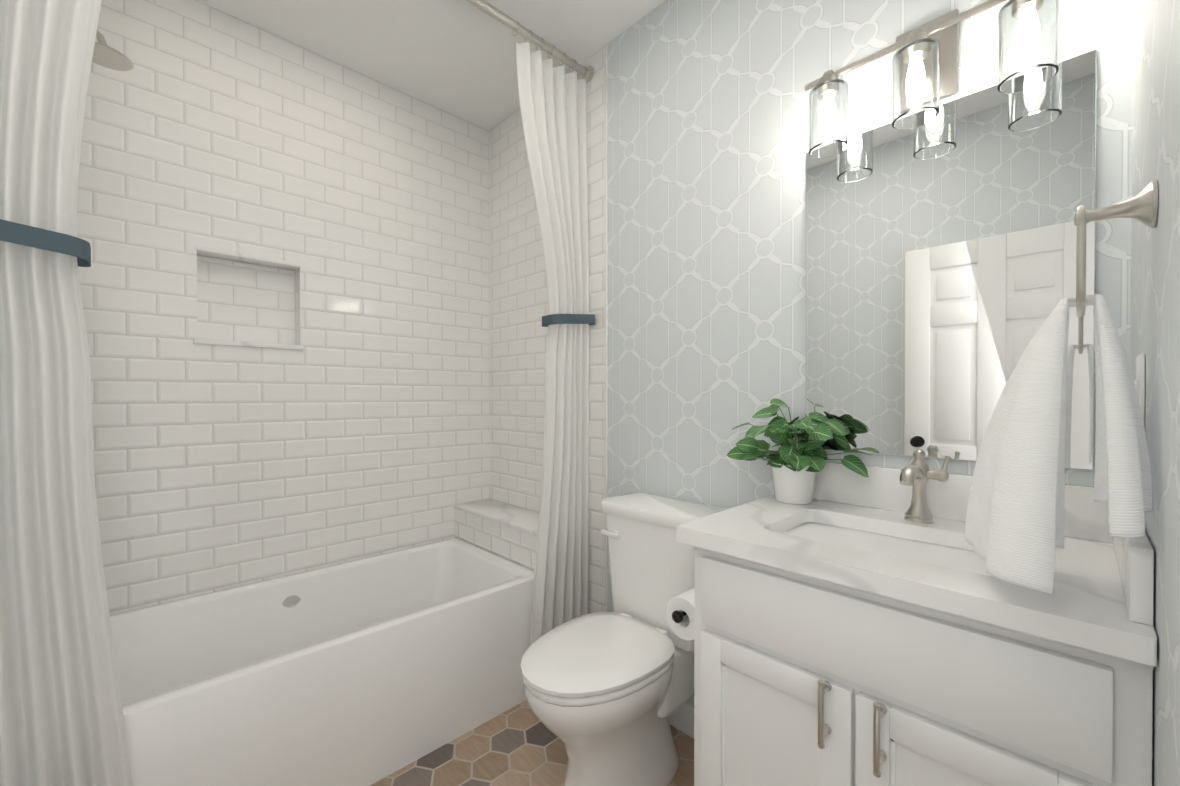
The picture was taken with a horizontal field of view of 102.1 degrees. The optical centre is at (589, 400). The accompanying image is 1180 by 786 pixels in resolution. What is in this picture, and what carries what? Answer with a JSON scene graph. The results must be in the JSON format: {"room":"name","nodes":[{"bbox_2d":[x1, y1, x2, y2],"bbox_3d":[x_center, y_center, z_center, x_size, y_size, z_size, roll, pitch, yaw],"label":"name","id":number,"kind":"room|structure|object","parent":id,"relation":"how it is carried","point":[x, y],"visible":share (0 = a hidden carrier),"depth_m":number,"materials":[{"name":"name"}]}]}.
{"room":"bathroom","nodes":[
{"label":"bathroom","id":0,"kind":"room"},
{"bbox_2d":[77,0,488,614],"bbox_3d":[-1.223,-0.147,2.088,1.750,2.700,0.090,0,1,-44],"label":"wall","id":1,"kind":"structure","parent":0,"point":[357,428],"depth_m":1.95,"materials":[{"name":"tile"}]},
{"bbox_2d":[196,246,300,270],"bbox_3d":[-1.377,-0.569,1.929,0.345,0.016,0.094,0,1,-44],"label":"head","id":2,"kind":"object","parent":1,"relation":"attached to","point":[242,258],"visible":0.83,"depth_m":1.90},
{"bbox_2d":[193,338,303,349],"bbox_3d":[-1.375,-0.221,1.930,0.361,0.020,0.100,0,1,-44],"label":"sill","id":3,"kind":"structure","parent":1,"relation":"attached to","point":[243,344],"depth_m":1.88,"materials":[{"name":"stone"}]},
{"bbox_2d":[199,0,665,130],"bbox_3d":[-0.315,-1.490,1.144,1.750,0.001,2.515,0,1,-44],"label":"ceiling","id":4,"kind":"structure","parent":0,"point":[457,58],"depth_m":1.96,"materials":[{"name":"white paint"}]},
{"bbox_2d":[455,509,536,570],"bbox_3d":[-0.376,0.887,2.326,0.214,0.630,0.760,0,1,-44],"label":"wall","id":5,"kind":"structure","parent":0,"point":[516,546],"depth_m":2.23,"materials":[{"name":"tile"}]},
{"bbox_2d":[454,498,538,535],"bbox_3d":[-0.376,0.562,2.320,0.220,0.020,0.766,0,1,-44],"label":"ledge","id":6,"kind":"structure","parent":5,"relation":"on","point":[516,517],"depth_m":2.32,"materials":[{"name":"stone"}]},
{"bbox_2d":[489,46,604,613],"bbox_3d":[-0.247,-0.148,2.340,0.001,2.700,0.908,0,1,-44],"label":"wall tile","id":7,"kind":"structure","parent":5,"relation":"attached to","point":[518,308],"depth_m":2.41,"materials":[{"name":"white tile"}]},
{"bbox_2d":[542,314,594,326],"bbox_3d":[-0.089,-0.334,2.002,0.236,0.064,0.118,0,1,-44],"label":"tieback","id":8,"kind":"object","parent":7,"relation":"attached to","point":[552,319],"visible":0.92,"depth_m":1.93,"materials":[{"name":"blue"}]},
{"bbox_2d":[605,43,607,611],"bbox_3d":[0.068,-0.146,2.011,0.006,2.700,0.012,0,1,-44],"label":"trim","id":9,"kind":"structure","parent":5,"relation":"attached to","point":[606,241],"depth_m":2.01,"materials":[{"name":"white ceramic"}]},
{"bbox_2d":[370,700,693,785],"bbox_3d":[-0.315,1.210,1.164,1.750,0.001,2.515,0,1,-44],"label":"floor","id":10,"kind":"structure","parent":0,"point":[520,744],"depth_m":1.60,"materials":[{"name":"beige tile"}]},
{"bbox_2d":[110,538,534,785],"bbox_3d":[-0.995,0.966,1.717,1.524,0.480,0.748,0,1,-44],"label":"bathtub","id":11,"kind":"object","parent":10,"relation":"on","point":[368,671],"visible":0.81,"depth_m":1.62,"materials":[{"name":"white ceramic"}]},
{"bbox_2d":[520,492,726,785],"bbox_3d":[0.086,0.785,1.491,0.671,0.846,0.428,0,1,-44],"label":"toilet","id":12,"kind":"object","parent":10,"relation":"on","point":[607,694],"visible":0.94,"depth_m":1.43,"materials":[{"name":"white ceramic"}]},
{"bbox_2d":[677,462,1156,785],"bbox_3d":[0.640,0.696,1.033,0.556,1.030,0.718,0,1,-44],"label":"bathroom vanity","id":13,"kind":"object","parent":10,"relation":"on","point":[852,628],"visible":0.92,"depth_m":0.84,"materials":[{"name":"white paint"}]},
{"bbox_2d":[666,587,694,640],"bbox_3d":[0.290,0.568,1.264,0.181,0.110,0.140,0,1,-44],"label":"toilet paper roll","id":14,"kind":"object","parent":13,"relation":"attached to","point":[680,611],"visible":0.4,"depth_m":1.24,"materials":[{"name":"white paper"}]},
{"bbox_2d":[727,398,871,504],"bbox_3d":[0.557,0.142,1.329,0.202,0.293,0.366,0,1,-44],"label":"plant","id":15,"kind":"object","parent":13,"relation":"on","point":[795,465],"visible":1,"depth_m":1.32,"materials":[{"name":"green plant"}]},
{"bbox_2d":[900,449,950,522],"bbox_3d":[0.768,0.204,1.104,0.160,0.171,0.090,0,1,-44],"label":"faucet","id":16,"kind":"object","parent":13,"relation":"on","point":[916,474],"visible":1,"depth_m":1.13,"materials":[{"name":"silver metal"}]},
{"bbox_2d":[607,0,1132,705],"bbox_3d":[0.580,-0.142,1.489,0.001,2.700,1.467,0,1,-44],"label":"wall","id":17,"kind":"structure","parent":0,"point":[707,196],"depth_m":1.59,"materials":[{"name":"paper"}]},
{"bbox_2d":[667,702,693,738],"bbox_3d":[0.328,1.151,1.748,0.014,0.110,0.737,0,1,-44],"label":"baseboard","id":18,"kind":"structure","parent":17,"relation":"attached to","point":[681,718],"depth_m":1.71,"materials":[{"name":"white paint"}]},
{"bbox_2d":[804,0,1059,157],"bbox_3d":[0.792,-0.804,1.148,0.161,0.282,0.510,0,1,-44],"label":"sconce","id":19,"kind":"object","parent":17,"relation":"attached to","point":[925,60],"visible":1,"depth_m":1.09,"materials":[{"name":"clear glass"}]},
{"bbox_2d":[805,49,1096,469],"bbox_3d":[0.847,-0.293,1.205,0.008,0.875,0.590,0,1,-44],"label":"mirror","id":20,"kind":"object","parent":17,"relation":"attached to","point":[940,266],"visible":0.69,"depth_m":1.17,"materials":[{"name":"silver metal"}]},
{"bbox_2d":[1130,0,1179,785],"bbox_3d":[0.464,-0.134,0.353,1.750,2.700,0.001,0,1,-44],"label":"wall","id":21,"kind":"structure","parent":0,"point":[1155,295],"depth_m":0.59,"materials":[{"name":"paint"}]},
{"bbox_2d":[1073,180,1157,317],"bbox_3d":[0.734,-0.210,0.670,0.160,0.171,0.078,0,1,-44],"label":"towel ring","id":22,"kind":"object","parent":21,"relation":"attached to","point":[1142,206],"visible":1,"depth_m":0.64,"materials":[{"name":"silver metal"}]},
{"bbox_2d":[964,294,1151,593],"bbox_3d":[0.691,0.051,0.716,0.285,0.398,0.209,0,1,-44],"label":"hanging towel","id":23,"kind":"object","parent":22,"relation":"hanging from","point":[1014,528],"visible":0.98,"depth_m":0.66,"materials":[{"name":"fabric"}]},
{"bbox_2d":[1134,353,1144,428],"bbox_3d":[0.876,-0.007,0.761,0.080,0.130,0.008,0,1,-44],"label":"outlet","id":24,"kind":"object","parent":21,"relation":"attached to","point":[1139,382],"visible":0.54,"depth_m":0.73,"materials":[{"name":"white plastic"}]},
{"label":"wall","id":25,"kind":"structure","parent":0,"visible":0},
{"bbox_2d":[0,219,90,266],"bbox_3d":[-1.170,-0.326,0.952,0.238,0.064,0.118,0,1,-44],"label":"tieback","id":26,"kind":"object","parent":25,"relation":"attached to","point":[36,237],"visible":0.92,"depth_m":0.95,"materials":[{"name":"blue"}]},
{"bbox_2d":[92,30,133,70],"bbox_3d":[-1.426,-1.023,1.264,0.313,0.132,0.116,0,1,-44],"label":"shower head","id":27,"kind":"object","parent":25,"relation":"attached to","point":[106,55],"visible":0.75,"depth_m":1.33},
{"bbox_2d":[466,0,593,82],"bbox_3d":[-0.634,-1.417,1.473,1.746,0.068,0.068,0,1,-44],"label":"curtain rod","id":28,"kind":"object","parent":25,"relation":"attached to","point":[518,28],"visible":0.92,"depth_m":1.86,"materials":[{"name":"silver metal"}]},
{"bbox_2d":[0,0,131,785],"bbox_3d":[-1.135,-0.092,0.979,0.290,2.548,0.078,0,1,-44],"label":"shower curtain","id":29,"kind":"object","parent":28,"relation":"hanging from","point":[61,718],"visible":0.98,"depth_m":0.99,"materials":[{"name":"white fabric"}]},
{"bbox_2d":[516,42,588,645],"bbox_3d":[-0.146,-0.100,1.944,0.363,2.548,0.070,0,1,-44],"label":"shower curtain","id":30,"kind":"object","parent":28,"relation":"hanging from","point":[552,100],"visible":0.88,"depth_m":1.96,"materials":[{"name":"white fabric"}]}
]}

